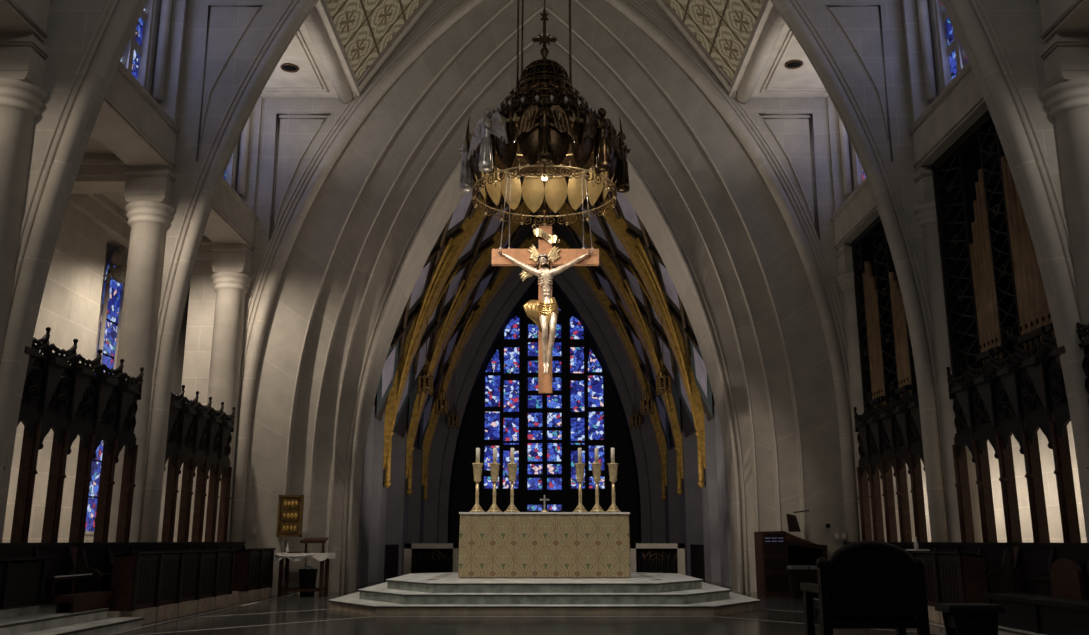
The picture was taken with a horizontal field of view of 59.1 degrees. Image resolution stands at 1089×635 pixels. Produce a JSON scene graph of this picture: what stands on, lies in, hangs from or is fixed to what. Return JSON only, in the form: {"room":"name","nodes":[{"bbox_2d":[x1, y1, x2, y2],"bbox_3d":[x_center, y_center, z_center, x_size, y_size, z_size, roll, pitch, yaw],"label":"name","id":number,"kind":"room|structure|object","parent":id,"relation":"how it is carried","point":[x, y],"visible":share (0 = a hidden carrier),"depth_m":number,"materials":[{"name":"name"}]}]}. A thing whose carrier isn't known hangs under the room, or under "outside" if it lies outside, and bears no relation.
{"room":"church","nodes":[
{"label":"church","id":0,"kind":"room"},
{"bbox_2d":[0,0,49,40],"bbox_3d":[-6.620,-4.543,10.295,0.760,1.250,4.000,0,-13,0],"label":"beam","id":1,"kind":"structure","parent":0,"point":[15,15],"depth_m":11.75,"materials":[{"name":"stone"}]},
{"bbox_2d":[2,204,189,542],"bbox_3d":[-7.925,1.159,16.721,2.850,7.450,19.500,0,-13,0],"label":"wall","id":2,"kind":"structure","parent":0,"point":[71,299],"depth_m":17.42,"materials":[{"name":"stone"}]},
{"bbox_2d":[85,261,124,535],"bbox_3d":[-9.165,1.535,19.996,0.110,5.899,0.837,0,-13,0],"label":"window","id":3,"kind":"structure","parent":2,"relation":"in","point":[113,296],"depth_m":20.12,"materials":[{"name":"glass"}]},
{"bbox_2d":[110,245,128,282],"bbox_3d":[-8.938,-1.135,20.283,0.415,0.830,0.390,0,-13,0],"label":"boss","id":4,"kind":"object","parent":2,"relation":"attached to","point":[119,258],"visible":0.74,"depth_m":20.13,"materials":[{"name":"stone"}]},
{"bbox_2d":[93,243,117,370],"bbox_3d":[-9.290,0.522,15.971,0.120,6.150,9.350,0,-13,0],"label":"wall","id":5,"kind":"structure","parent":0,"point":[110,249],"depth_m":20.14,"materials":[{"name":"stone"}]},
{"bbox_2d":[0,591,239,634],"bbox_3d":[-6.795,3.763,12.267,3.410,0.360,13.600,0,-13,0],"label":"steps","id":6,"kind":"structure","parent":0,"point":[34,619],"depth_m":10.98,"materials":[{"name":"stone"}]},
{"bbox_2d":[0,556,52,607],"bbox_3d":[-5.860,2.696,9.640,0.140,0.530,3.300,0,-13,0],"label":"desk","id":7,"kind":"object","parent":6,"relation":"on","point":[21,584],"visible":1,"depth_m":10.74,"materials":[{"name":"black wood"}]},
{"bbox_2d":[0,543,75,599],"bbox_3d":[-6.035,2.711,10.047,0.230,0.685,4.260,0,-13,0],"label":"bench","id":8,"kind":"object","parent":6,"relation":"on","point":[62,563],"visible":0.47,"depth_m":11.77,"materials":[{"name":"black wood"}]},
{"bbox_2d":[43,573,92,602],"bbox_3d":[-5.848,3.305,11.752,0.165,0.300,0.950,0,-13,0],"label":"bench","id":9,"kind":"object","parent":6,"relation":"on","point":[82,579],"visible":0.79,"depth_m":11.54,"materials":[{"name":"brown wood"}]},
{"bbox_2d":[3,327,143,593],"bbox_3d":[-6.315,1.999,12.882,0.270,3.355,3.760,0,-13,0],"label":"wooden screen","id":10,"kind":"object","parent":6,"relation":"on","point":[72,400],"visible":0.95,"depth_m":12.94,"materials":[{"name":"red wood"}]},
{"bbox_2d":[21,358,41,407],"bbox_3d":[-6.385,0.799,11.640,0.130,0.850,0.738,0,-13,0],"label":"hood","id":11,"kind":"object","parent":10,"relation":"attached to","point":[25,403],"depth_m":11.84,"materials":[{"name":"black wood"}]},
{"bbox_2d":[36,363,69,415],"bbox_3d":[-6.385,0.964,12.349,0.130,0.850,0.738,0,-13,0],"label":"hood","id":12,"kind":"object","parent":10,"relation":"attached to","point":[43,367],"depth_m":12.31,"materials":[{"name":"black wood"}]},
{"bbox_2d":[65,365,94,421],"bbox_3d":[-6.385,1.129,13.058,0.130,0.850,0.738,0,-13,0],"label":"hood","id":13,"kind":"object","parent":10,"relation":"attached to","point":[71,375],"depth_m":13.01,"materials":[{"name":"black wood"}]},
{"bbox_2d":[90,374,116,427],"bbox_3d":[-6.385,1.294,13.767,0.130,0.850,0.738,0,-13,0],"label":"hood","id":14,"kind":"object","parent":10,"relation":"attached to","point":[112,401],"depth_m":13.71,"materials":[{"name":"black wood"}]},
{"bbox_2d":[113,387,137,433],"bbox_3d":[-6.385,1.458,14.476,0.130,0.850,0.738,0,-13,0],"label":"hood","id":15,"kind":"object","parent":10,"relation":"attached to","point":[129,424],"depth_m":14.38,"materials":[{"name":"black wood"}]},
{"bbox_2d":[53,591,111,612],"bbox_3d":[-5.630,3.471,11.718,0.240,0.200,1.000,0,-13,0],"label":"kneeler","id":16,"kind":"object","parent":6,"relation":"on","point":[93,600],"visible":1,"depth_m":11.50,"materials":[{"name":"red wood"}]},
{"bbox_2d":[71,542,245,592],"bbox_3d":[-5.895,4.018,15.672,0.430,0.685,6.910,0,-13,0],"label":"bench","id":17,"kind":"object","parent":6,"relation":"on","point":[96,558],"visible":0.27,"depth_m":13.05,"materials":[{"name":"black wood"}]},
{"bbox_2d":[161,385,234,541],"bbox_3d":[-6.315,3.047,17.392,0.270,3.355,3.620,0,-13,0],"label":"canopy","id":18,"kind":"object","parent":6,"relation":"on","point":[199,436],"visible":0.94,"depth_m":17.49,"materials":[{"name":"red wood"}]},
{"bbox_2d":[167,411,178,444],"bbox_3d":[-6.385,1.860,16.204,0.130,0.850,0.710,0,-13,0],"label":"hood","id":19,"kind":"object","parent":18,"relation":"attached to","point":[174,435],"depth_m":16.34,"materials":[{"name":"black wood"}]},
{"bbox_2d":[177,409,193,448],"bbox_3d":[-6.385,2.018,16.886,0.130,0.850,0.710,0,-13,0],"label":"hood","id":20,"kind":"object","parent":18,"relation":"attached to","point":[188,443],"depth_m":16.72,"materials":[{"name":"black wood"}]},
{"bbox_2d":[191,419,206,451],"bbox_3d":[-6.385,2.176,17.568,0.130,0.850,0.710,0,-13,0],"label":"hood","id":21,"kind":"object","parent":18,"relation":"attached to","point":[202,445],"depth_m":17.40,"materials":[{"name":"black wood"}]},
{"bbox_2d":[205,421,218,454],"bbox_3d":[-6.385,2.335,18.250,0.130,0.850,0.710,0,-13,0],"label":"hood","id":22,"kind":"object","parent":18,"relation":"attached to","point":[215,448],"depth_m":18.06,"materials":[{"name":"black wood"}]},
{"bbox_2d":[217,425,230,457],"bbox_3d":[-6.385,2.493,18.932,0.130,0.850,0.710,0,-13,0],"label":"hood","id":23,"kind":"object","parent":18,"relation":"attached to","point":[222,453],"depth_m":18.73,"materials":[{"name":"black wood"}]},
{"bbox_2d":[92,61,179,169],"bbox_3d":[-6.620,-3.548,14.581,0.760,1.250,3.800,0,-13,0],"label":"beam","id":24,"kind":"structure","parent":0,"point":[130,123],"depth_m":15.06,"materials":[{"name":"stone"}]},
{"bbox_2d":[68,154,214,288],"bbox_3d":[-7.800,-2.238,17.459,1.800,0.500,19.000,0,-13,0],"label":"aisle","id":25,"kind":"object","parent":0,"point":[98,175],"visible":0.18,"depth_m":17.30,"materials":[{"name":"stone"}]},
{"bbox_2d":[84,134,204,235],"bbox_3d":[-8.200,-2.603,17.544,2.400,0.250,19.000,0,-13,0],"label":"ceiling","id":26,"kind":"structure","parent":0,"point":[95,146],"depth_m":16.21,"materials":[{"name":"stone"}]},
{"bbox_2d":[146,0,262,212],"bbox_3d":[-6.815,-7.104,17.768,0.970,7.980,8.400,0,-13,0],"label":"wall","id":27,"kind":"structure","parent":0,"point":[166,49],"depth_m":16.73,"materials":[{"name":"stone"}]},
{"bbox_2d":[121,0,154,88],"bbox_3d":[-6.820,-5.901,16.098,0.160,4.120,1.290,0,-13,0],"label":"window","id":28,"kind":"structure","parent":27,"relation":"in","point":[135,58],"depth_m":16.25,"materials":[{"name":"glass"}]},
{"bbox_2d":[204,178,257,249],"bbox_3d":[-6.620,-2.541,18.916,0.760,1.250,4.100,0,-13,0],"label":"beam","id":29,"kind":"structure","parent":0,"point":[230,220],"depth_m":19.57,"materials":[{"name":"stone"}]},
{"bbox_2d":[105,576,945,634],"bbox_3d":[0.000,5.870,19.888,18.800,0.304,35.400,0,-13,0],"label":"floor","id":30,"kind":"structure","parent":0,"point":[291,614],"depth_m":12.55,"materials":[{"name":"grey stone"}]},
{"bbox_2d":[0,32,48,364],"bbox_3d":[-6.660,0.037,11.387,0.840,7.220,0.840,0,-13,0],"label":"column","id":31,"kind":"structure","parent":30,"relation":"on","point":[23,55],"depth_m":11.70,"materials":[{"name":"stone"}]},
{"bbox_2d":[108,166,175,541],"bbox_3d":[-6.660,1.022,15.624,0.840,7.220,0.840,0,-13,0],"label":"column","id":32,"kind":"structure","parent":30,"relation":"on","point":[148,193],"depth_m":15.71,"materials":[{"name":"stone"}]},
{"bbox_2d":[108,549,236,623],"bbox_3d":[-5.415,3.944,14.304,0.330,0.930,4.050,0,-13,0],"label":"stall","id":33,"kind":"object","parent":30,"relation":"on","point":[153,586],"visible":0.99,"depth_m":13.60,"materials":[{"name":"red wood"}]},
{"bbox_2d":[202,243,252,541],"bbox_3d":[-6.660,1.995,19.812,0.840,7.220,0.840,0,-13,0],"label":"column","id":34,"kind":"structure","parent":30,"relation":"on","point":[231,262],"depth_m":19.99,"materials":[{"name":"stone"}]},
{"bbox_2d":[233,548,275,601],"bbox_3d":[-5.415,4.773,17.874,0.330,0.930,1.580,0,-13,0],"label":"desk","id":35,"kind":"object","parent":30,"relation":"on","point":[253,568],"visible":0.98,"depth_m":17.48,"materials":[{"name":"red wood"}]},
{"bbox_2d":[277,558,329,596],"bbox_3d":[-4.760,5.091,19.001,1.000,0.820,0.600,0,-13,0],"label":"table","id":36,"kind":"object","parent":30,"relation":"on","point":[323,578],"visible":0.81,"depth_m":18.79,"materials":[{"name":"red wood"}]},
{"bbox_2d":[274,553,334,562],"bbox_3d":[-4.755,4.769,19.051,1.060,0.185,0.688,0,-13,0],"label":"tablecloth","id":37,"kind":"object","parent":36,"relation":"on","point":[294,557],"visible":0.98,"depth_m":18.75,"materials":[{"name":"white fabric"}]},
{"bbox_2d":[299,566,317,596],"bbox_3d":[-4.680,5.208,18.974,0.380,0.580,0.380,0,-13,0],"label":"waste bin","id":38,"kind":"object","parent":30,"relation":"on","point":[308,575],"visible":1,"depth_m":18.84,"materials":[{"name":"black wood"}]},
{"bbox_2d":[404,543,458,574],"bbox_3d":[-2.740,6.031,23.443,1.360,1.000,0.240,0,-13,0],"label":"screen","id":39,"kind":"object","parent":30,"relation":"on","point":[418,557],"visible":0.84,"depth_m":23.45,"materials":[{"name":"stone"}]},
{"bbox_2d":[411,548,452,572],"bbox_3d":[-2.739,6.033,23.453,1.100,0.760,0.061,0,-13,0],"label":"grille","id":40,"kind":"object","parent":39,"relation":"attached to","point":[423,560],"depth_m":23.48,"materials":[{"name":"brown metal"}]},
{"bbox_2d":[328,572,760,615],"bbox_3d":[0.000,4.890,17.292,6.900,0.438,6.960,0,-13,0],"label":"platform","id":41,"kind":"object","parent":30,"relation":"on","point":[413,594],"visible":0.94,"depth_m":14.54,"materials":[{"name":"stone"}]},
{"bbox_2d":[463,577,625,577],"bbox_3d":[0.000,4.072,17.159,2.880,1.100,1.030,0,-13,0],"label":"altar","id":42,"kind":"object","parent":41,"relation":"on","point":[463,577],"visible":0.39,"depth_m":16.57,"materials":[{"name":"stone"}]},
{"bbox_2d":[458,514,630,576],"bbox_3d":[0.000,4.067,17.151,2.966,1.075,1.107,0,-13,0],"label":"altar frontal","id":43,"kind":"object","parent":42,"relation":"hanging from","point":[490,545],"visible":1,"depth_m":16.62,"materials":[{"name":"beige fabric"}]},
{"bbox_2d":[459,512,629,513],"bbox_3d":[0.000,3.536,17.283,2.980,0.030,1.130,0,-13,0],"label":"linens","id":44,"kind":"object","parent":42,"relation":"on","point":[459,512],"visible":0.89,"depth_m":16.73,"materials":[{"name":"white fabric"}]},
{"bbox_2d":[470,463,484,511],"bbox_3d":[-1.215,3.082,17.350,0.287,0.887,0.281,0,-13,0],"label":"candlestick","id":45,"kind":"object","parent":44,"relation":"on","point":[477,467],"visible":0.87,"depth_m":17.36,"materials":[{"name":"gold metal"}]},
{"bbox_2d":[487,463,501,511],"bbox_3d":[-0.905,3.082,17.350,0.287,0.887,0.281,0,-13,0],"label":"candlestick","id":46,"kind":"object","parent":44,"relation":"on","point":[494,467],"visible":0.89,"depth_m":17.36,"materials":[{"name":"gold metal"}]},
{"bbox_2d":[504,463,519,511],"bbox_3d":[-0.585,3.082,17.350,0.287,0.887,0.281,0,-13,0],"label":"candlestick","id":47,"kind":"object","parent":44,"relation":"on","point":[512,467],"visible":0.88,"depth_m":17.36,"materials":[{"name":"gold metal"}]},
{"bbox_2d":[572,463,587,511],"bbox_3d":[0.645,3.082,17.350,0.287,0.887,0.281,0,-13,0],"label":"candlestick","id":48,"kind":"object","parent":44,"relation":"on","point":[579,467],"visible":0.9,"depth_m":17.36,"materials":[{"name":"gold metal"}]},
{"bbox_2d":[589,463,604,511],"bbox_3d":[0.950,3.082,17.350,0.287,0.887,0.281,0,-13,0],"label":"candlestick","id":49,"kind":"object","parent":44,"relation":"on","point":[596,467],"visible":0.89,"depth_m":17.36,"materials":[{"name":"gold metal"}]},
{"bbox_2d":[606,463,620,511],"bbox_3d":[1.245,3.082,17.350,0.287,0.887,0.281,0,-13,0],"label":"candlestick","id":50,"kind":"object","parent":44,"relation":"on","point":[612,467],"visible":0.82,"depth_m":17.36,"materials":[{"name":"gold metal"}]},
{"bbox_2d":[630,543,684,574],"bbox_3d":[2.740,6.031,23.443,1.360,1.000,0.240,0,-13,0],"label":"screen","id":51,"kind":"object","parent":30,"relation":"on","point":[644,557],"visible":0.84,"depth_m":23.45,"materials":[{"name":"stone"}]},
{"bbox_2d":[636,548,677,572],"bbox_3d":[2.741,6.033,23.453,1.100,0.760,0.061,0,-13,0],"label":"grille","id":52,"kind":"object","parent":51,"relation":"attached to","point":[648,560],"depth_m":23.48,"materials":[{"name":"brown metal"}]},
{"bbox_2d":[754,510,827,596],"bbox_3d":[4.905,4.685,19.136,1.250,1.672,0.800,0,-13,0],"label":"console","id":53,"kind":"object","parent":30,"relation":"on","point":[775,551],"visible":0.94,"depth_m":18.87,"materials":[{"name":"red wood"}]},
{"bbox_2d":[786,542,826,548],"bbox_3d":[5.135,4.527,19.070,0.790,0.150,0.600,0,-13,0],"label":"shelf","id":54,"kind":"object","parent":53,"relation":"attached to","point":[789,545],"depth_m":18.79,"materials":[{"name":"brown wood"}]},
{"bbox_2d":[785,566,818,598],"bbox_3d":[5.000,5.038,18.284,0.720,0.600,0.360,0,-13,0],"label":"bench","id":55,"kind":"object","parent":30,"relation":"on","point":[791,570],"visible":0.67,"depth_m":18.18,"materials":[{"name":"brown wood"}]},
{"bbox_2d":[836,243,886,541],"bbox_3d":[6.660,1.995,19.812,0.840,7.220,0.840,0,-13,0],"label":"column","id":56,"kind":"structure","parent":30,"relation":"on","point":[845,279],"depth_m":19.98,"materials":[{"name":"stone"}]},
{"bbox_2d":[800,541,929,634],"bbox_3d":[2.740,2.473,8.280,0.905,1.070,0.670,0,-13,0],"label":"armchair","id":57,"kind":"object","parent":30,"relation":"on","point":[862,584],"visible":1,"depth_m":8.01,"materials":[{"name":"brown wood"}]},
{"bbox_2d":[814,606,915,618],"bbox_3d":[2.750,2.544,8.279,0.700,0.070,0.520,0,-13,0],"label":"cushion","id":58,"kind":"object","parent":57,"relation":"on","point":[817,611],"depth_m":8.02,"materials":[{"name":"black fabric"}]},
{"bbox_2d":[905,550,987,623],"bbox_3d":[5.415,3.887,14.060,0.330,0.930,4.050,0,-13,0],"label":"desk","id":59,"kind":"object","parent":30,"relation":"on","point":[950,577],"visible":0.3,"depth_m":12.49,"materials":[{"name":"red wood"}]},
{"bbox_2d":[913,166,982,541],"bbox_3d":[6.660,1.022,15.624,0.840,7.220,0.840,0,-13,0],"label":"column","id":60,"kind":"structure","parent":30,"relation":"on","point":[925,211],"depth_m":15.57,"materials":[{"name":"stone"}]},
{"bbox_2d":[935,603,1004,634],"bbox_3d":[3.860,2.855,8.679,0.500,0.505,0.320,0,-13,0],"label":"stool","id":61,"kind":"object","parent":30,"relation":"on","point":[958,618],"visible":1,"depth_m":8.58,"materials":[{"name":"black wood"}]},
{"bbox_2d":[981,593,1088,634],"bbox_3d":[5.380,3.087,9.600,0.480,0.470,3.400,0,-13,0],"label":"desk","id":62,"kind":"object","parent":30,"relation":"on","point":[1039,614],"visible":0.85,"depth_m":10.04,"materials":[{"name":"black wood"}]},
{"bbox_2d":[1040,32,1088,331],"bbox_3d":[6.660,0.037,11.387,0.840,7.220,0.840,0,-13,0],"label":"column","id":63,"kind":"structure","parent":30,"relation":"on","point":[1065,55],"depth_m":11.70,"materials":[{"name":"stone"}]},
{"bbox_2d":[173,0,914,594],"bbox_3d":[0.000,-2.485,22.095,15.420,17.021,2.680,0,-13,0],"label":"wall","id":64,"kind":"structure","parent":0,"point":[354,199],"depth_m":21.17,"materials":[{"name":"stone"}]},
{"bbox_2d":[276,495,303,536],"bbox_3d":[-5.190,4.050,19.601,0.500,0.840,0.082,0,-13,0],"label":"wall plaque","id":65,"kind":"object","parent":64,"relation":"attached to","point":[290,507],"visible":1,"depth_m":19.58,"materials":[{"name":"gold metal"}]},
{"bbox_2d":[138,0,950,541],"bbox_3d":[0.000,-3.738,16.745,13.240,17.000,0.270,0,-13,0],"label":"arch","id":66,"kind":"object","parent":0,"point":[232,49],"depth_m":16.59,"materials":[{"name":"stone"}]},
{"bbox_2d":[0,0,1088,542],"bbox_3d":[0.000,-4.704,12.586,13.240,17.000,0.330,0,-13,0],"label":"arch","id":67,"kind":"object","parent":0,"point":[1002,44],"depth_m":11.91,"materials":[{"name":"stone"}]},
{"bbox_2d":[374,177,714,500],"bbox_3d":[0.000,0.134,30.331,9.258,10.644,14.429,0,-13,0],"label":"sculpture","id":68,"kind":"object","parent":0,"point":[631,282],"visible":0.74,"depth_m":30.52,"materials":[{"name":"gold metal"}]},
{"bbox_2d":[417,316,432,394],"bbox_3d":[-3.350,0.606,27.270,0.443,3.200,0.443,0,-13,0],"label":"hanging lantern","id":69,"kind":"object","parent":68,"relation":"hanging from","point":[424,382],"visible":0.98,"depth_m":26.86,"materials":[{"name":"brown metal"}]},
{"bbox_2d":[656,315,671,394],"bbox_3d":[3.350,0.606,27.270,0.443,3.200,0.443,0,-13,0],"label":"hanging lantern","id":70,"kind":"object","parent":68,"relation":"hanging from","point":[663,382],"visible":1,"depth_m":26.86,"materials":[{"name":"brown metal"}]},
{"bbox_2d":[260,0,828,103],"bbox_3d":[0.000,-8.211,20.258,14.000,6.083,4.050,0,-13,0],"label":"ceiling","id":71,"kind":"structure","parent":0,"point":[338,42],"depth_m":20.27,"materials":[{"name":"paint"}]},
{"bbox_2d":[458,0,630,225],"bbox_3d":[0.000,-6.656,18.999,3.125,9.295,3.131,7,-15,-26],"label":"chandelier","id":72,"kind":"object","parent":71,"relation":"hanging from","point":[544,134],"visible":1,"depth_m":17.61,"materials":[{"name":"brown metal"}]},
{"bbox_2d":[488,165,504,183],"bbox_3d":[-0.855,-2.533,16.995,0.414,0.355,0.070,-11,-17,39],"label":"pendant","id":73,"kind":"object","parent":72,"relation":"attached to","point":[491,171],"depth_m":16.99,"materials":[{"name":"gold metal"}]},
{"bbox_2d":[512,208,530,224],"bbox_3d":[-0.455,-2.019,19.205,0.414,0.355,0.070,5,-14,-19],"label":"pendant","id":74,"kind":"object","parent":72,"relation":"attached to","point":[521,221],"depth_m":19.18,"materials":[{"name":"gold metal"}]},
{"bbox_2d":[533,163,555,176],"bbox_3d":[0.000,-2.603,16.692,0.414,0.355,0.070,0,-13,0],"label":"pendant","id":75,"kind":"object","parent":72,"relation":"attached to","point":[544,172],"depth_m":16.67,"materials":[{"name":"gold metal"}]},
{"bbox_2d":[534,209,554,225],"bbox_3d":[0.000,-2.001,19.283,0.414,0.355,0.070,0,-13,0],"label":"pendant","id":76,"kind":"object","parent":72,"relation":"attached to","point":[544,213],"depth_m":19.28,"materials":[{"name":"gold metal"}]},
{"bbox_2d":[492,170,598,393],"bbox_3d":[0.015,-0.742,17.580,1.980,4.261,0.627,0,-13,0],"label":"crucifix","id":77,"kind":"object","parent":72,"relation":"hanging from","point":[543,312],"visible":1,"depth_m":17.50,"materials":[{"name":"brown wood"}]},
{"bbox_2d":[558,208,576,224],"bbox_3d":[0.455,-2.019,19.205,0.414,0.355,0.070,-5,-14,19],"label":"pendant","id":78,"kind":"object","parent":72,"relation":"attached to","point":[567,221],"depth_m":19.18,"materials":[{"name":"gold metal"}]},
{"bbox_2d":[584,165,600,183],"bbox_3d":[0.855,-2.533,16.995,0.414,0.355,0.070,11,-17,-39],"label":"pendant","id":79,"kind":"object","parent":72,"relation":"attached to","point":[597,171],"depth_m":16.99,"materials":[{"name":"gold metal"}]},
{"bbox_2d":[357,405,731,585],"bbox_3d":[0.000,2.122,30.922,10.800,12.000,15.400,0,-13,0],"label":"wall","id":80,"kind":"structure","parent":0,"point":[390,518],"depth_m":26.87,"materials":[{"name":"grey stone"}]},
{"bbox_2d":[423,242,665,542],"bbox_3d":[0.000,2.981,37.293,9.440,13.208,2.000,0,-13,0],"label":"wall","id":81,"kind":"structure","parent":0,"point":[568,283],"depth_m":36.91,"materials":[{"name":"grey stone"}]},
{"bbox_2d":[481,300,607,511],"bbox_3d":[0.000,3.532,38.032,5.000,8.770,0.270,0,-13,0],"label":"window","id":82,"kind":"structure","parent":81,"relation":"in","point":[595,422],"depth_m":38.02,"materials":[{"name":"glass"}]},
{"bbox_2d":[451,285,637,542],"bbox_3d":[0.000,3.111,38.495,10.800,13.500,0.400,0,-13,0],"label":"wall","id":83,"kind":"structure","parent":0,"point":[464,485],"depth_m":37.84,"materials":[{"name":"stone"}]},
{"bbox_2d":[831,178,878,249],"bbox_3d":[6.620,-2.541,18.916,0.760,1.250,4.100,0,-13,0],"label":"beam","id":84,"kind":"structure","parent":0,"point":[859,210],"depth_m":19.51,"materials":[{"name":"stone"}]},
{"bbox_2d":[851,215,917,411],"bbox_3d":[6.640,-0.097,18.168,0.380,3.850,3.450,0,-13,0],"label":"organ pipes","id":85,"kind":"object","parent":84,"relation":"attached to","point":[885,348],"visible":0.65,"depth_m":18.84,"materials":[{"name":"brown wood"}]},
{"bbox_2d":[826,0,942,212],"bbox_3d":[6.815,-7.104,17.768,0.970,7.980,8.400,0,-13,0],"label":"wall","id":86,"kind":"structure","parent":0,"point":[922,49],"depth_m":16.73,"materials":[{"name":"stone"}]},
{"bbox_2d":[934,0,967,88],"bbox_3d":[6.820,-5.901,16.098,0.160,4.120,1.290,0,-13,0],"label":"window","id":87,"kind":"structure","parent":86,"relation":"in","point":[953,58],"depth_m":16.25,"materials":[{"name":"glass"}]},
{"bbox_2d":[909,61,987,169],"bbox_3d":[6.620,-3.548,14.581,0.760,1.250,3.800,0,-13,0],"label":"beam","id":88,"kind":"structure","parent":0,"point":[961,103],"depth_m":15.01,"materials":[{"name":"stone"}]},
{"bbox_2d":[932,110,1055,381],"bbox_3d":[6.640,-1.089,13.897,0.380,3.850,3.580,0,-13,0],"label":"organ pipes","id":89,"kind":"object","parent":88,"relation":"attached to","point":[994,291],"visible":0.58,"depth_m":14.31,"materials":[{"name":"brown wood"}]},
{"bbox_2d":[921,421,1086,542],"bbox_3d":[7.925,1.159,16.721,2.850,7.450,19.500,0,-13,0],"label":"wall","id":90,"kind":"structure","parent":0,"point":[1046,454],"depth_m":17.02,"materials":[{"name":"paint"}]},
{"bbox_2d":[998,626,1045,634],"bbox_3d":[6.795,3.763,12.267,3.410,0.360,13.600,0,-13,0],"label":"steps","id":91,"kind":"structure","parent":0,"point":[1002,630],"depth_m":10.50,"materials":[{"name":"stone"}]},
{"bbox_2d":[854,385,927,541],"bbox_3d":[6.315,3.047,17.392,0.270,3.355,3.620,0,-13,0],"label":"canopy","id":92,"kind":"object","parent":91,"relation":"on","point":[889,436],"visible":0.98,"depth_m":17.49,"materials":[{"name":"red wood"}]},
{"bbox_2d":[858,425,871,457],"bbox_3d":[6.385,2.493,18.932,0.130,0.850,0.710,0,-13,0],"label":"hood","id":93,"kind":"object","parent":92,"relation":"attached to","point":[864,453],"depth_m":18.73,"materials":[{"name":"black wood"}]},
{"bbox_2d":[870,421,883,454],"bbox_3d":[6.385,2.335,18.250,0.130,0.850,0.710,0,-13,0],"label":"hood","id":94,"kind":"object","parent":92,"relation":"attached to","point":[873,448],"depth_m":18.06,"materials":[{"name":"black wood"}]},
{"bbox_2d":[882,419,897,451],"bbox_3d":[6.385,2.176,17.568,0.130,0.850,0.710,0,-13,0],"label":"hood","id":95,"kind":"object","parent":92,"relation":"attached to","point":[886,445],"depth_m":17.40,"materials":[{"name":"black wood"}]},
{"bbox_2d":[895,409,911,448],"bbox_3d":[6.385,2.018,16.886,0.130,0.850,0.710,0,-13,0],"label":"hood","id":96,"kind":"object","parent":92,"relation":"attached to","point":[900,443],"depth_m":16.72,"materials":[{"name":"black wood"}]},
{"bbox_2d":[909,410,921,444],"bbox_3d":[6.385,1.860,16.204,0.130,0.850,0.710,0,-13,0],"label":"hood","id":97,"kind":"object","parent":92,"relation":"attached to","point":[914,435],"depth_m":16.35,"materials":[{"name":"black wood"}]},
{"bbox_2d":[844,542,1017,592],"bbox_3d":[5.895,4.018,15.672,0.430,0.685,6.910,0,-13,0],"label":"bench","id":98,"kind":"object","parent":91,"relation":"on","point":[1000,577],"visible":0.22,"depth_m":12.70,"materials":[{"name":"black wood"}]},
{"bbox_2d":[946,322,1088,592],"bbox_3d":[6.315,1.905,12.476,0.270,3.355,4.488,0,-13,0],"label":"wooden screen","id":99,"kind":"object","parent":91,"relation":"on","point":[1016,397],"visible":0.91,"depth_m":12.84,"materials":[{"name":"red wood"}]},
{"bbox_2d":[953,382,977,433],"bbox_3d":[6.385,1.447,14.426,0.130,0.850,0.738,0,-13,0],"label":"hood","id":100,"kind":"object","parent":99,"relation":"attached to","point":[960,423],"depth_m":14.34,"materials":[{"name":"black wood"}]},
{"bbox_2d":[973,381,999,427],"bbox_3d":[6.385,1.282,13.717,0.130,0.850,0.738,0,-13,0],"label":"hood","id":101,"kind":"object","parent":99,"relation":"attached to","point":[982,419],"depth_m":13.70,"materials":[{"name":"black wood"}]},
{"bbox_2d":[996,364,1025,421],"bbox_3d":[6.385,1.117,13.008,0.130,0.850,0.738,0,-13,0],"label":"hood","id":102,"kind":"object","parent":99,"relation":"attached to","point":[1001,399],"depth_m":12.96,"materials":[{"name":"black wood"}]},
{"bbox_2d":[1021,354,1054,414],"bbox_3d":[6.385,0.952,12.298,0.130,0.850,0.738,0,-13,0],"label":"hood","id":103,"kind":"object","parent":99,"relation":"attached to","point":[1047,366],"depth_m":12.23,"materials":[{"name":"black wood"}]},
{"bbox_2d":[1049,358,1067,407],"bbox_3d":[6.385,0.788,11.589,0.130,0.850,0.738,0,-13,0],"label":"hood","id":104,"kind":"object","parent":99,"relation":"attached to","point":[1053,362],"depth_m":11.81,"materials":[{"name":"black wood"}]},
{"bbox_2d":[1013,543,1088,599],"bbox_3d":[6.035,2.711,10.047,0.230,0.685,4.260,0,-13,0],"label":"bench","id":105,"kind":"object","parent":91,"relation":"on","point":[1033,562],"visible":0.69,"depth_m":11.60,"materials":[{"name":"black wood"}]},
{"bbox_2d":[1050,559,1085,599],"bbox_3d":[5.785,2.977,10.807,0.250,0.510,0.660,0,-13,0],"label":"chair","id":106,"kind":"object","parent":91,"relation":"on","point":[1067,579],"visible":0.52,"depth_m":10.76,"materials":[{"name":"red wood"}]},
{"bbox_2d":[1039,0,1088,40],"bbox_3d":[6.620,-4.543,10.295,0.760,1.250,4.000,0,-13,0],"label":"beam","id":107,"kind":"structure","parent":0,"point":[1056,15],"depth_m":11.75,"materials":[{"name":"stone"}]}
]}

